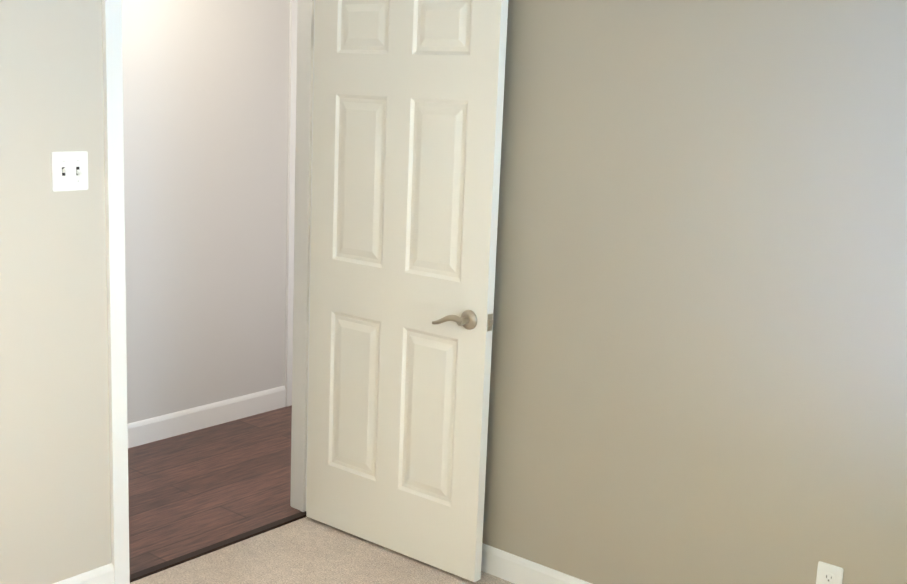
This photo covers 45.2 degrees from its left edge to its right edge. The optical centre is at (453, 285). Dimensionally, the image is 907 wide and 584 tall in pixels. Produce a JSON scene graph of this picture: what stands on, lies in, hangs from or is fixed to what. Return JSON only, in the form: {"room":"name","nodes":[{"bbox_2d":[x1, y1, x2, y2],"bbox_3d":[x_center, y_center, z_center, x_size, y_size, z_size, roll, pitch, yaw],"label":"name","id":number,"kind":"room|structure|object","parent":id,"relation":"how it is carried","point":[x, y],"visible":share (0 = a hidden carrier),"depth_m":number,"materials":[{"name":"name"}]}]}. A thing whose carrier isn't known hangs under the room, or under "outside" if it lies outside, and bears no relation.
{"room":"empty bedroom","nodes":[
{"label":"empty bedroom","id":0,"kind":"room"},
{"bbox_2d":[0,0,110,583],"bbox_3d":[-0.881,-0.260,3.618,0.120,2.440,6.440,11,13,38],"label":"wall","id":1,"kind":"structure","parent":0,"point":[55,515],"depth_m":3.21,"materials":[{"name":"beige paint"}]},
{"bbox_2d":[51,151,87,191],"bbox_3d":[-1.117,-0.334,3.192,0.021,0.115,0.116,11,13,38],"label":"switch plate","id":2,"kind":"object","parent":1,"relation":"attached to","point":[69,170],"visible":1,"depth_m":3.19,"materials":[{"name":"white plastic"}]},
{"bbox_2d":[53,563,113,583],"bbox_3d":[-1.971,1.099,2.468,0.013,0.095,2.750,11,13,38],"label":"baseboard","id":3,"kind":"structure","parent":1,"relation":"attached to","point":[104,574],"depth_m":3.46,"materials":[{"name":"white wood"}]},
{"bbox_2d":[102,0,314,583],"bbox_3d":[-0.809,-0.112,3.743,0.154,2.110,0.950,11,13,38],"label":"door frame","id":4,"kind":"structure","parent":1,"relation":"attached to","point":[114,185],"depth_m":3.50,"materials":[{"name":"white wood"}]},
{"bbox_2d":[306,0,507,581],"bbox_3d":[-0.194,-0.060,3.752,0.834,2.030,0.154,11,13,38],"label":"door","id":5,"kind":"structure","parent":4,"relation":"attached to","point":[408,97],"depth_m":3.71,"materials":[{"name":"white paint"}]},
{"bbox_2d":[122,0,289,423],"bbox_3d":[-1.389,-0.494,4.789,0.120,2.440,5.240,11,13,38],"label":"wall","id":6,"kind":"structure","parent":0,"point":[205,105],"depth_m":5.02,"materials":[{"name":"white paint"}]},
{"bbox_2d":[127,386,285,447],"bbox_3d":[-1.917,0.756,4.314,0.013,0.110,3.320,11,13,38],"label":"baseboard","id":7,"kind":"structure","parent":6,"relation":"attached to","point":[149,430],"depth_m":5.19,"materials":[{"name":"white wood"}]},
{"bbox_2d":[285,0,297,406],"bbox_3d":[-0.513,-0.458,5.728,0.079,2.099,0.890,11,13,38],"label":"door frame","id":8,"kind":"structure","parent":6,"relation":"in","point":[291,189],"depth_m":5.41,"materials":[{"name":"white wood"}]},
{"bbox_2d":[130,517,513,583],"bbox_3d":[-0.371,1.357,1.814,3.430,0.050,3.960,11,13,38],"label":"floor carpet","id":9,"kind":"object","parent":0,"point":[306,550],"depth_m":3.78,"materials":[{"name":"beige carpet"}]},
{"bbox_2d":[130,511,306,582],"bbox_3d":[-0.826,0.927,3.912,0.045,0.006,0.820,11,13,38],"label":"threshold strip","id":10,"kind":"object","parent":9,"relation":"on","point":[207,550],"depth_m":3.88,"materials":[{"name":"brown wood"}]},
{"bbox_2d":[482,0,906,583],"bbox_3d":[0.909,-0.082,3.049,3.400,2.440,0.120,11,13,38],"label":"wall","id":11,"kind":"structure","parent":0,"point":[698,373],"depth_m":3.15,"materials":[{"name":"beige paint"}]},
{"bbox_2d":[481,543,591,583],"bbox_3d":[0.750,1.065,3.265,3.220,0.095,0.013,11,13,38],"label":"baseboard","id":12,"kind":"structure","parent":11,"relation":"attached to","point":[507,566],"depth_m":3.68,"materials":[{"name":"white wood"}]},
{"bbox_2d":[816,561,843,583],"bbox_3d":[1.031,0.822,2.998,0.070,0.115,0.007,11,13,38],"label":"electrical outlet","id":13,"kind":"object","parent":11,"relation":"attached to","point":[827,573],"visible":1,"depth_m":2.99,"materials":[{"name":"white plastic"}]},
{"label":"outside","id":14,"kind":"structure","parent":0,"visible":0},
{"bbox_2d":[128,405,300,574],"bbox_3d":[-1.007,0.810,4.666,1.240,0.050,5.240,11,13,38],"label":"floor","id":15,"kind":"structure","parent":14,"point":[190,492],"depth_m":4.47,"materials":[{"name":"brown wood"}]}
]}

